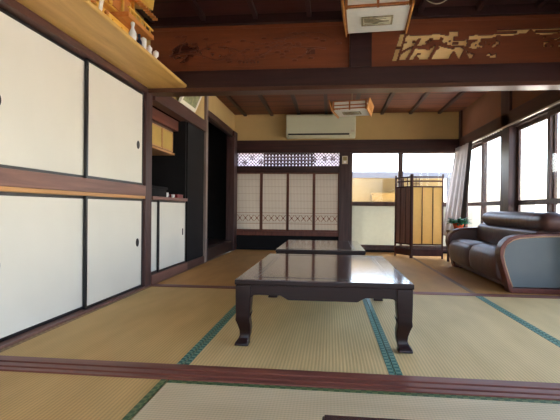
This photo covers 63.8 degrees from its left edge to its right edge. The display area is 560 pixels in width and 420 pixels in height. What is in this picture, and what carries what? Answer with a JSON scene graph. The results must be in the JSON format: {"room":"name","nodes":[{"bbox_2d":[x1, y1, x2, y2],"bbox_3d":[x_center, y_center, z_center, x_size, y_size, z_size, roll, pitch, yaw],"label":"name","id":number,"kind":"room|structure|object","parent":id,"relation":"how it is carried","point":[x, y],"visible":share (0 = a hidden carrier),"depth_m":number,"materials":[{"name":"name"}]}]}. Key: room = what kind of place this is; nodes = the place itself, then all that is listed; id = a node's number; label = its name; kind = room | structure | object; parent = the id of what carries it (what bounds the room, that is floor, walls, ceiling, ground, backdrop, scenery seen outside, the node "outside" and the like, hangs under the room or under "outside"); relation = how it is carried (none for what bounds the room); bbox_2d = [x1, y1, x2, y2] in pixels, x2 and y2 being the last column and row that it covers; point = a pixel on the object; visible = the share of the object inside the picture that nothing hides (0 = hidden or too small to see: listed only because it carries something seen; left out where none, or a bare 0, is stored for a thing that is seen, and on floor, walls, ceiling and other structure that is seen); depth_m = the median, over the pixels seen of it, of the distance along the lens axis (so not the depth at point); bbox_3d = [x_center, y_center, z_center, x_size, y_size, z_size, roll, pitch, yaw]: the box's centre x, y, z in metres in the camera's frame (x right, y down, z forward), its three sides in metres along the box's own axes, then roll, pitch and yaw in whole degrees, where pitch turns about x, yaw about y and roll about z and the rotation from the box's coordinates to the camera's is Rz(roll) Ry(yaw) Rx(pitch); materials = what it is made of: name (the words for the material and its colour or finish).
{"room":"traditional dwelling","nodes":[
{"label":"traditional dwelling","id":0,"kind":"room"},
{"bbox_2d":[152,106,186,201],"bbox_3d":[-1.352,-0.282,5.105,0.580,1.900,0.050,1,0,6],"label":"wall","id":1,"kind":"structure","parent":0,"point":[169,171],"depth_m":5.06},
{"bbox_2d":[135,9,234,261],"bbox_3d":[-1.140,-0.509,4.834,0.135,2.360,5.640,1,0,6],"label":"wall","id":2,"kind":"structure","parent":0,"point":[194,142],"depth_m":5.43,"materials":[{"name":"black paint"}]},
{"bbox_2d":[0,192,82,341],"bbox_3d":[-1.377,0.286,2.548,0.023,0.757,0.990,1,0,6],"label":"sliding door","id":3,"kind":"structure","parent":2,"relation":"in","point":[41,235],"depth_m":2.55,"materials":[{"name":"paper"}]},
{"bbox_2d":[0,7,84,177],"bbox_3d":[-1.368,-0.610,2.545,0.023,0.798,0.990,1,0,6],"label":"sliding door","id":4,"kind":"structure","parent":2,"relation":"in","point":[42,79],"depth_m":2.54,"materials":[{"name":"paper"}]},
{"bbox_2d":[0,286,144,349],"bbox_3d":[-1.340,0.700,2.970,0.135,0.072,1.885,1,0,6],"label":"trim","id":5,"kind":"structure","parent":2,"relation":"attached to","point":[11,341],"depth_m":2.66,"materials":[{"name":"brown wood"}]},
{"bbox_2d":[0,186,144,198],"bbox_3d":[-1.325,-0.106,2.967,0.110,0.025,1.885,1,0,6],"label":"trim","id":6,"kind":"structure","parent":2,"relation":"attached to","point":[2,188],"depth_m":2.69,"materials":[{"name":"brown wood"}]},
{"bbox_2d":[0,167,145,195],"bbox_3d":[-1.331,-0.164,2.967,0.135,0.090,1.885,1,0,6],"label":"trim","id":7,"kind":"structure","parent":2,"relation":"attached to","point":[8,177],"depth_m":2.68,"materials":[{"name":"brown wood"}]},
{"bbox_2d":[0,0,146,92],"bbox_3d":[-1.321,-1.035,2.964,0.138,0.047,1.885,1,0,6],"label":"trim","id":8,"kind":"structure","parent":2,"relation":"attached to","point":[14,7],"depth_m":2.67,"materials":[{"name":"brown wood"}]},
{"bbox_2d":[16,0,186,88],"bbox_3d":[-1.109,-1.073,2.986,0.395,0.028,1.895,1,0,6],"label":"wall shelf","id":9,"kind":"object","parent":2,"relation":"attached to","point":[81,20],"visible":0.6,"depth_m":2.78,"materials":[{"name":"brown wood"}]},
{"bbox_2d":[98,0,103,10],"bbox_3d":[-1.061,-1.189,2.655,0.008,0.215,0.080,1,0,6],"label":"paper streamer","id":10,"kind":"object","parent":9,"relation":"on","point":[101,2],"visible":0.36,"depth_m":2.66,"materials":[{"name":"white paper"}]},
{"bbox_2d":[90,0,157,40],"bbox_3d":[-1.145,-1.379,2.960,0.313,0.584,1.138,1,0,6],"label":"shrine","id":11,"kind":"object","parent":9,"relation":"on","point":[122,12],"visible":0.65,"depth_m":3.17,"materials":[{"name":"brown wood"}]},
{"bbox_2d":[129,21,136,39],"bbox_3d":[-0.956,-1.153,2.921,0.052,0.137,0.052,1,0,6],"label":"flask","id":12,"kind":"object","parent":9,"relation":"on","point":[132,32],"visible":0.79,"depth_m":2.91,"materials":[{"name":"white ceramic"}]},
{"bbox_2d":[137,34,141,45],"bbox_3d":[-0.946,-1.134,3.020,0.038,0.097,0.038,1,0,6],"label":"flask","id":13,"kind":"object","parent":9,"relation":"on","point":[139,41],"visible":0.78,"depth_m":3.01,"materials":[{"name":"blue ceramic"}]},
{"bbox_2d":[140,37,146,48],"bbox_3d":[-0.938,-1.135,3.085,0.046,0.100,0.046,1,0,6],"label":"flask","id":14,"kind":"object","parent":9,"relation":"on","point":[144,40],"visible":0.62,"depth_m":3.07,"materials":[{"name":"white ceramic"}]},
{"bbox_2d":[146,45,151,53],"bbox_3d":[-0.927,-1.127,3.189,0.042,0.082,0.042,1,0,6],"label":"flask","id":15,"kind":"object","parent":9,"relation":"on","point":[149,48],"visible":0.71,"depth_m":3.17,"materials":[{"name":"white ceramic"}]},
{"bbox_2d":[153,50,158,58],"bbox_3d":[-0.914,-1.129,3.308,0.044,0.087,0.044,1,0,6],"label":"flask","id":16,"kind":"object","parent":9,"relation":"on","point":[155,53],"visible":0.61,"depth_m":3.29,"materials":[{"name":"white ceramic"}]},
{"bbox_2d":[82,196,142,308],"bbox_3d":[-1.252,0.284,3.450,0.023,0.757,0.910,1,0,6],"label":"sliding door","id":17,"kind":"structure","parent":2,"relation":"in","point":[112,226],"depth_m":3.34,"materials":[{"name":"paper"}]},
{"bbox_2d":[84,58,143,184],"bbox_3d":[-1.243,-0.612,3.447,0.023,0.798,0.910,1,0,6],"label":"sliding door","id":18,"kind":"structure","parent":2,"relation":"in","point":[113,108],"depth_m":3.34,"materials":[{"name":"paper"}]},
{"bbox_2d":[142,88,152,286],"bbox_3d":[-1.211,-0.194,3.970,0.112,1.735,0.135,1,0,6],"label":"trim","id":19,"kind":"structure","parent":2,"relation":"attached to","point":[148,98],"depth_m":3.93,"materials":[{"name":"brown wood"}]},
{"bbox_2d":[151,196,187,273],"bbox_3d":[-1.372,0.227,4.581,0.565,0.713,0.988,1,0,6],"label":"lower cabinet","id":20,"kind":"object","parent":2,"relation":"attached to","point":[168,215],"visible":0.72,"depth_m":4.49,"materials":[{"name":"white paper"}]},
{"bbox_2d":[152,185,167,196],"bbox_3d":[-1.255,-0.178,4.310,0.210,0.100,0.450,1,0,6],"label":"box","id":21,"kind":"object","parent":20,"relation":"on","point":[159,191],"visible":0.23,"depth_m":4.32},
{"bbox_2d":[169,194,182,197],"bbox_3d":[-1.146,-0.150,4.931,0.114,0.042,0.194,1,0,6],"label":"box","id":22,"kind":"object","parent":20,"relation":"on","point":[176,195],"visible":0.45,"depth_m":4.84,"materials":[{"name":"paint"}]},
{"bbox_2d":[145,256,203,287],"bbox_3d":[-1.097,0.659,4.905,0.070,0.145,1.695,1,0,6],"label":"baseboard","id":23,"kind":"structure","parent":2,"relation":"attached to","point":[156,277],"depth_m":4.66,"materials":[{"name":"brown wood"}]},
{"bbox_2d":[152,96,206,131],"bbox_3d":[-1.082,-1.061,4.899,0.105,0.135,1.695,1,0,6],"label":"trim","id":24,"kind":"structure","parent":2,"relation":"attached to","point":[171,106],"depth_m":4.72,"materials":[{"name":"brown wood"}]},
{"bbox_2d":[178,96,201,111],"bbox_3d":[-0.945,-1.289,4.921,0.170,0.339,0.520,1,0,6],"label":"framed certificate","id":25,"kind":"object","parent":24,"relation":"on","point":[191,102],"visible":0.48,"depth_m":4.97,"materials":[{"name":"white paper"}]},
{"bbox_2d":[183,96,199,107],"bbox_3d":[-0.946,-1.290,4.921,0.134,0.272,0.450,1,0,6],"label":"print","id":26,"kind":"object","parent":25,"relation":"attached to","point":[191,101],"depth_m":4.97},
{"bbox_2d":[203,96,208,261],"bbox_3d":[-0.980,-0.470,5.785,0.085,2.280,0.085,1,0,6],"label":"trim","id":27,"kind":"structure","parent":2,"relation":"attached to","point":[206,100],"depth_m":5.74,"materials":[{"name":"brown wood"}]},
{"bbox_2d":[207,240,232,260],"bbox_3d":[-0.904,0.585,6.612,0.075,0.165,1.580,1,0,6],"label":"trim","id":28,"kind":"structure","parent":2,"relation":"attached to","point":[214,251],"depth_m":6.52,"materials":[{"name":"brown wood"}]},
{"bbox_2d":[208,110,233,136],"bbox_3d":[-0.893,-1.277,6.697,0.080,0.088,1.880,1,0,6],"label":"trim","id":29,"kind":"structure","parent":2,"relation":"attached to","point":[211,115],"depth_m":6.53,"materials":[{"name":"brown wood"}]},
{"bbox_2d":[226,131,237,250],"bbox_3d":[-0.807,-0.317,7.514,0.130,1.965,0.240,1,0,6],"label":"trim","id":30,"kind":"structure","parent":2,"relation":"attached to","point":[231,167],"depth_m":7.40,"materials":[{"name":"brown wood"}]},
{"bbox_2d":[0,355,559,400],"bbox_3d":[0.435,0.725,1.812,3.680,0.066,0.165,1,0,6],"label":"sliding door track","id":31,"kind":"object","parent":2,"relation":"attached to","point":[242,375],"depth_m":1.85,"materials":[{"name":"brown wood"}]},
{"bbox_2d":[144,2,559,29],"bbox_3d":[0.662,-1.629,3.811,3.800,0.075,0.130,1,0,6],"label":"trim","id":32,"kind":"structure","parent":2,"relation":"attached to","point":[529,8],"depth_m":3.78,"materials":[{"name":"brown wood"}]},
{"bbox_2d":[148,80,559,96],"bbox_3d":[0.681,-1.024,3.811,3.690,0.035,0.160,1,0,6],"label":"trim","id":33,"kind":"structure","parent":2,"relation":"attached to","point":[510,85],"depth_m":3.77,"materials":[{"name":"brown wood"}]},
{"bbox_2d":[150,284,559,298],"bbox_3d":[0.667,0.721,3.829,3.665,0.065,0.105,1,0,6],"label":"trim","id":34,"kind":"structure","parent":2,"relation":"attached to","point":[154,285],"depth_m":3.74,"materials":[{"name":"brown wood"}]},
{"bbox_2d":[154,62,559,88],"bbox_3d":[0.657,-1.117,3.813,3.800,0.150,0.130,1,0,6],"label":"ceiling beam","id":35,"kind":"structure","parent":2,"relation":"attached to","point":[545,71],"depth_m":3.73,"materials":[{"name":"brown wood"}]},
{"bbox_2d":[150,22,349,71],"bbox_3d":[-0.280,-1.402,3.914,1.747,0.396,0.061,1,0,6],"label":"transom","id":36,"kind":"object","parent":35,"relation":"on","point":[319,44],"visible":0.95,"depth_m":3.89,"materials":[{"name":"brown wood"}]},
{"bbox_2d":[371,14,559,66],"bbox_3d":[1.598,-1.382,3.708,1.667,0.396,0.055,1,0,6],"label":"transom","id":37,"kind":"object","parent":35,"relation":"on","point":[516,38],"visible":0.88,"depth_m":3.69,"materials":[{"name":"brown wood"}]},
{"bbox_2d":[349,32,371,66],"bbox_3d":[0.679,-1.394,3.810,0.180,0.405,0.150,1,0,6],"label":"trim","id":38,"kind":"structure","parent":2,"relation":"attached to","point":[360,44],"depth_m":3.74,"materials":[{"name":"brown wood"}]},
{"bbox_2d":[207,239,228,246],"bbox_3d":[-1.601,0.525,6.649,1.360,0.070,2.260,1,0,6],"label":"floor","id":39,"kind":"structure","parent":0,"point":[210,242],"depth_m":7.06,"materials":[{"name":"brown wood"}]},
{"bbox_2d":[148,30,487,115],"bbox_3d":[0.949,-1.598,5.671,4.100,0.085,3.750,1,0,6],"label":"ceiling","id":40,"kind":"structure","parent":0,"point":[439,102],"depth_m":6.62,"materials":[{"name":"brown wood"}]},
{"bbox_2d":[329,98,373,118],"bbox_3d":[0.849,-1.359,5.295,0.468,0.462,0.450,1,0,17],"label":"pendant lamp","id":41,"kind":"object","parent":40,"relation":"hanging from","point":[347,108],"visible":0.96,"depth_m":5.16,"materials":[{"name":"paper"}]},
{"bbox_2d":[207,112,458,247],"bbox_3d":[0.441,-0.462,7.544,5.200,2.280,0.105,1,0,6],"label":"wall","id":42,"kind":"structure","parent":0,"point":[416,125],"depth_m":7.56,"materials":[{"name":"beige paint"}]},
{"bbox_2d":[237,173,260,230],"bbox_3d":[-0.532,-0.140,7.614,0.433,0.985,0.022,1,0,6],"label":"sliding door","id":43,"kind":"structure","parent":42,"relation":"in","point":[248,184],"depth_m":7.61,"materials":[{"name":"paper"}]},
{"bbox_2d":[261,173,287,230],"bbox_3d":[-0.094,-0.135,7.577,0.447,0.985,0.022,1,0,6],"label":"sliding door","id":44,"kind":"structure","parent":42,"relation":"in","point":[274,186],"depth_m":7.58,"materials":[{"name":"paper"}]},
{"bbox_2d":[236,231,338,236],"bbox_3d":[0.108,0.394,7.575,1.750,0.070,0.120,1,0,6],"label":"trim","id":45,"kind":"structure","parent":42,"relation":"on","point":[275,233],"depth_m":7.51,"materials":[{"name":"brown wood"}]},
{"bbox_2d":[237,166,338,172],"bbox_3d":[0.119,-0.681,7.572,1.750,0.110,0.120,1,0,6],"label":"trim","id":46,"kind":"structure","parent":42,"relation":"attached to","point":[240,169],"depth_m":7.51,"materials":[{"name":"brown wood"}]},
{"bbox_2d":[237,153,338,165],"bbox_3d":[0.124,-0.846,7.540,1.734,0.229,0.040,1,0,6],"label":"transom","id":47,"kind":"object","parent":46,"relation":"on","point":[243,159],"visible":1,"depth_m":7.54,"materials":[{"name":"paper"}]},
{"bbox_2d":[287,173,313,231],"bbox_3d":[0.345,-0.131,7.516,0.440,0.985,0.022,1,0,6],"label":"sliding door","id":48,"kind":"structure","parent":42,"relation":"in","point":[300,206],"depth_m":7.51,"materials":[{"name":"paper"}]},
{"bbox_2d":[286,114,355,138],"bbox_3d":[0.666,-1.365,7.361,1.120,0.379,0.214,1,0,6],"label":"air conditioner","id":49,"kind":"object","parent":42,"relation":"attached to","point":[306,126],"visible":0.88,"depth_m":7.27,"materials":[{"name":"beige plastic"}]},
{"bbox_2d":[288,133,348,136],"bbox_3d":[0.624,-1.214,7.291,0.985,0.048,0.054,1,0,6],"label":"vent","id":50,"kind":"object","parent":49,"relation":"attached to","point":[289,134],"depth_m":7.27,"materials":[{"name":"white plastic"}]},
{"bbox_2d":[314,173,338,231],"bbox_3d":[0.772,-0.126,7.481,0.416,0.985,0.022,1,0,6],"label":"sliding door","id":51,"kind":"structure","parent":42,"relation":"in","point":[326,185],"depth_m":7.48,"materials":[{"name":"paper"}]},
{"bbox_2d":[236,247,446,253],"bbox_3d":[1.044,0.696,7.472,3.760,0.095,0.120,1,0,6],"label":"baseboard","id":52,"kind":"structure","parent":42,"relation":"attached to","point":[242,248],"depth_m":7.54,"materials":[{"name":"brown wood"}]},
{"bbox_2d":[339,152,349,240],"bbox_3d":[1.064,-0.136,7.463,0.173,1.640,0.130,1,0,6],"label":"trim","id":53,"kind":"structure","parent":42,"relation":"attached to","point":[344,169],"depth_m":7.40,"materials":[{"name":"brown wood"}]},
{"bbox_2d":[342,156,347,163],"bbox_3d":[1.065,-0.821,7.383,0.090,0.130,0.024,1,0,6],"label":"controller","id":54,"kind":"object","parent":42,"relation":"attached to","point":[344,158],"visible":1,"depth_m":7.37,"materials":[{"name":"beige plastic"}]},
{"bbox_2d":[237,139,458,152],"bbox_3d":[1.061,-1.050,7.461,3.760,0.208,0.130,1,0,6],"label":"trim","id":55,"kind":"structure","parent":42,"relation":"attached to","point":[394,145],"depth_m":7.38,"materials":[{"name":"brown wood"}]},
{"bbox_2d":[349,153,454,250],"bbox_3d":[2.007,-0.164,7.368,1.722,1.645,0.090,1,0,6],"label":"window","id":56,"kind":"structure","parent":42,"relation":"in","point":[371,224],"depth_m":7.39,"materials":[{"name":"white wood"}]},
{"bbox_2d":[465,131,500,227],"bbox_3d":[2.837,-0.169,6.275,0.090,1.630,1.700,1,0,6],"label":"window","id":57,"kind":"structure","parent":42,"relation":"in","point":[483,143],"depth_m":6.24,"materials":[{"name":"brown wood"}]},
{"bbox_2d":[136,0,559,22],"bbox_3d":[0.418,-1.662,0.890,4.100,0.095,5.870,1,0,6],"label":"ceiling","id":58,"kind":"structure","parent":0,"point":[162,8],"depth_m":3.68,"materials":[{"name":"brown wood"}]},
{"bbox_2d":[341,0,414,36],"bbox_3d":[0.669,-1.478,3.096,0.501,0.372,0.485,1,0,10],"label":"pendant lamp","id":59,"kind":"object","parent":58,"relation":"hanging from","point":[385,18],"visible":1,"depth_m":3.02,"materials":[{"name":"paper"}]},
{"bbox_2d":[462,90,547,136],"bbox_3d":[2.749,-1.352,5.462,0.090,0.440,3.730,1,0,6],"label":"wall","id":60,"kind":"structure","parent":0,"point":[487,108],"depth_m":5.99,"materials":[{"name":"paint"}]},
{"bbox_2d":[459,110,462,140],"bbox_3d":[2.925,-0.436,7.220,0.130,2.280,0.200,1,0,6],"label":"trim","id":61,"kind":"structure","parent":60,"relation":"attached to","point":[461,111],"depth_m":7.13,"materials":[{"name":"brown wood"}]},
{"bbox_2d":[500,91,516,211],"bbox_3d":[2.712,-0.432,5.302,0.130,2.280,0.260,1,0,6],"label":"trim","id":62,"kind":"structure","parent":60,"relation":"attached to","point":[508,161],"depth_m":5.21,"materials":[{"name":"brown wood"}]},
{"bbox_2d":[459,90,559,146],"bbox_3d":[2.752,-1.054,5.467,0.160,0.165,3.620,1,0,6],"label":"trim","id":63,"kind":"structure","parent":60,"relation":"attached to","point":[548,97],"depth_m":4.95,"materials":[{"name":"brown wood"}]},
{"bbox_2d":[473,100,559,142],"bbox_3d":[2.648,-0.967,5.388,0.031,0.037,3.400,1,0,6],"label":"rail","id":64,"kind":"object","parent":60,"relation":"attached to","point":[556,102],"visible":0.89,"depth_m":4.83,"materials":[{"name":"metal"}]},
{"bbox_2d":[443,140,472,235],"bbox_3d":[2.698,-0.289,6.745,0.216,1.385,0.824,1,0,-2],"label":"curtain","id":65,"kind":"object","parent":64,"relation":"hanging from","point":[456,206],"visible":0.85,"depth_m":6.83,"materials":[{"name":"fabric"}]},
{"bbox_3d":[0.600,0.806,2.763,4.100,0.100,9.620,1,0,6],"label":"floor","id":66,"kind":"structure","parent":0,"visible":0},
{"bbox_2d":[0,371,167,419],"bbox_3d":[-1.023,0.716,0.952,0.935,0.061,1.860,1,0,6],"label":"mat","id":67,"kind":"object","parent":66,"relation":"on","point":[23,395],"visible":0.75,"depth_m":1.66,"materials":[{"name":"beige wicker"}]},
{"bbox_2d":[0,286,235,363],"bbox_3d":[-0.797,0.711,2.986,0.935,0.061,1.888,1,0,6],"label":"mat","id":68,"kind":"object","parent":66,"relation":"on","point":[150,324],"visible":0.63,"depth_m":2.56,"materials":[{"name":"beige wicker"}]},
{"bbox_2d":[155,262,256,285],"bbox_3d":[-0.582,0.706,4.913,0.935,0.061,1.764,1,0,6],"label":"mat","id":69,"kind":"object","parent":66,"relation":"on","point":[207,273],"visible":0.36,"depth_m":4.70,"materials":[{"name":"beige wicker"}]},
{"bbox_2d":[207,249,275,262],"bbox_3d":[-0.387,0.702,6.674,0.935,0.061,1.775,1,0,6],"label":"mat","id":70,"kind":"object","parent":66,"relation":"on","point":[238,255],"visible":0.45,"depth_m":6.51,"materials":[{"name":"beige wicker"}]},
{"bbox_2d":[184,295,395,374],"bbox_3d":[0.132,0.721,2.882,0.927,0.061,1.888,1,0,6],"label":"mat","id":71,"kind":"object","parent":66,"relation":"on","point":[326,336],"visible":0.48,"depth_m":2.38,"materials":[{"name":"beige wicker"}]},
{"bbox_2d":[234,253,413,353],"bbox_3d":[0.282,0.521,2.885,0.886,0.339,1.325,1,0,6],"label":"table","id":72,"kind":"object","parent":71,"relation":"on","point":[300,277],"visible":1,"depth_m":2.28,"materials":[{"name":"paint"}]},
{"bbox_2d":[132,380,559,419],"bbox_3d":[0.447,0.730,1.252,1.910,0.061,0.940,1,0,6],"label":"mat","id":73,"kind":"object","parent":66,"relation":"on","point":[177,399],"visible":1,"depth_m":1.61,"materials":[{"name":"beige wicker"}]},
{"bbox_2d":[365,252,427,266],"bbox_3d":[1.463,0.721,6.469,0.922,0.061,1.775,1,0,6],"label":"mat","id":74,"kind":"object","parent":66,"relation":"on","point":[399,259],"visible":0.24,"depth_m":6.32,"materials":[{"name":"beige wicker"}]},
{"bbox_2d":[394,266,471,292],"bbox_3d":[1.268,0.725,4.707,0.922,0.061,1.764,1,0,6],"label":"mat","id":75,"kind":"object","parent":66,"relation":"on","point":[424,279],"visible":0.36,"depth_m":4.45,"materials":[{"name":"beige wicker"}]},
{"bbox_2d":[413,254,458,267],"bbox_3d":[2.345,0.730,6.371,0.847,0.061,1.775,1,0,6],"label":"mat","id":76,"kind":"object","parent":66,"relation":"on","point":[430,261],"visible":0.17,"depth_m":6.12,"materials":[{"name":"beige wicker"}]},
{"bbox_2d":[394,174,443,258],"bbox_3d":[1.984,0.090,6.530,0.708,1.210,0.216,1,0,32],"label":"folding screen","id":77,"kind":"object","parent":76,"relation":"on","point":[419,210],"visible":1,"depth_m":6.46,"materials":[{"name":"brown wood"}]},
{"bbox_2d":[446,230,450,261],"bbox_3d":[2.383,0.487,6.005,0.260,0.430,0.260,1,0,6],"label":"stool","id":78,"kind":"object","parent":76,"relation":"on","point":[447,231],"visible":0.21,"depth_m":6.11,"materials":[{"name":"brown wood"}]},
{"bbox_2d":[446,217,470,228],"bbox_3d":[2.381,0.181,5.985,0.352,0.184,0.369,1,0,6],"label":"potted plant","id":79,"kind":"object","parent":78,"relation":"on","point":[457,223],"visible":0.99,"depth_m":5.94,"materials":[{"name":"green plant"}]},
{"bbox_2d":[366,294,559,382],"bbox_3d":[1.053,0.730,2.780,0.922,0.061,1.888,1,0,6],"label":"mat","id":80,"kind":"object","parent":66,"relation":"on","point":[468,337],"visible":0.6,"depth_m":2.38,"materials":[{"name":"beige wicker"}]},
{"bbox_2d":[430,267,559,295],"bbox_3d":[2.150,0.735,4.609,0.847,0.061,1.764,1,0,6],"label":"mat","id":81,"kind":"object","parent":66,"relation":"on","point":[475,283],"visible":0.34,"depth_m":4.42,"materials":[{"name":"brown wicker"}]},
{"bbox_2d":[445,211,559,294],"bbox_3d":[2.261,0.360,4.670,0.610,0.690,1.860,1,0,6],"label":"sofa","id":82,"kind":"object","parent":81,"relation":"on","point":[519,252],"visible":1,"depth_m":3.84,"materials":[{"name":"brown leather"}]},
{"bbox_2d":[449,239,496,269],"bbox_3d":[2.186,0.487,5.096,0.370,0.291,0.782,1,0,6],"label":"seat cushion","id":83,"kind":"object","parent":82,"relation":"on","point":[459,249],"depth_m":5.00,"materials":[{"name":"brown leather"}]},
{"bbox_2d":[469,244,501,281],"bbox_3d":[2.099,0.489,4.311,0.370,0.291,0.782,1,0,6],"label":"seat cushion","id":84,"kind":"object","parent":82,"relation":"on","point":[482,257],"depth_m":4.24,"materials":[{"name":"brown leather"}]},
{"bbox_2d":[479,296,559,343],"bbox_3d":[1.935,0.739,2.682,0.847,0.061,1.888,1,0,6],"label":"mat","id":85,"kind":"object","parent":66,"relation":"on","point":[541,314],"visible":0.62,"depth_m":3.14,"materials":[{"name":"beige wicker"}]},
{"bbox_3d":[0.344,0.732,0.326,1.910,0.061,0.917,1,0,6],"label":"mat","id":86,"kind":"object","parent":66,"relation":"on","visible":0},
{"bbox_2d":[322,415,404,419],"bbox_3d":[0.528,0.533,0.368,1.000,0.339,0.745,1,0,6],"label":"table","id":87,"kind":"object","parent":86,"relation":"on","point":[325,417],"visible":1,"depth_m":0.77,"materials":[{"name":"paint"}]},
{"bbox_3d":[0.346,0.716,4.809,0.927,0.061,1.764,1,0,6],"label":"mat","id":88,"kind":"object","parent":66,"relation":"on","visible":0},
{"bbox_2d":[276,240,365,254],"bbox_3d":[0.417,0.517,4.538,0.787,0.339,1.210,1,0,6],"label":"table","id":89,"kind":"object","parent":88,"relation":"on","point":[321,247],"visible":0.52,"depth_m":4.14,"materials":[{"name":"paint"}]},
{"bbox_3d":[-1.685,-0.283,4.644,0.060,1.900,1.140,1,0,6],"label":"wall","id":90,"kind":"structure","parent":0,"visible":0},
{"bbox_2d":[152,107,177,155],"bbox_3d":[-1.419,-0.798,4.584,0.450,0.385,0.988,1,0,6],"label":"upper cabinet","id":91,"kind":"object","parent":90,"relation":"attached to","point":[163,126],"visible":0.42,"depth_m":4.65,"materials":[{"name":"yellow wood"}]},
{"bbox_3d":[2.419,0.715,2.550,0.140,0.120,9.400,1,0,6],"label":"trim","id":92,"kind":"structure","parent":0,"visible":0},
{"bbox_2d":[513,104,559,211],"bbox_3d":[2.631,-0.164,4.421,0.090,1.630,1.510,1,0,6],"label":"window","id":93,"kind":"structure","parent":92,"relation":"on","point":[551,201],"depth_m":4.34,"materials":[{"name":"brown wood"}]},
{"label":"outside","id":94,"kind":"structure","parent":0,"visible":0},
{"bbox_3d":[4.626,1.187,5.526,24.000,0.080,32.000,1,0,6],"label":"ground","id":95,"kind":"structure","parent":94,"visible":0},
{"bbox_2d":[370,193,394,201],"bbox_3d":[2.562,0.371,9.828,1.130,1.480,0.460,1,0,6],"label":"box","id":96,"kind":"object","parent":95,"relation":"on","point":[376,197],"visible":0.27,"depth_m":9.66,"materials":[{"name":"beige cardboard"}]},
{"bbox_2d":[352,171,451,201],"bbox_3d":[1.760,0.147,9.967,4.100,1.910,1.200,1,0,6],"label":"outbuilding","id":97,"kind":"structure","parent":95,"relation":"on","point":[364,183],"depth_m":10.18,"materials":[{"name":"yellow paint"}]},
{"bbox_2d":[535,204,559,212],"bbox_3d":[6.585,0.486,4.300,0.150,1.370,18.000,1,0,6],"label":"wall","id":98,"kind":"structure","parent":95,"relation":"on","point":[538,208],"depth_m":12.79,"materials":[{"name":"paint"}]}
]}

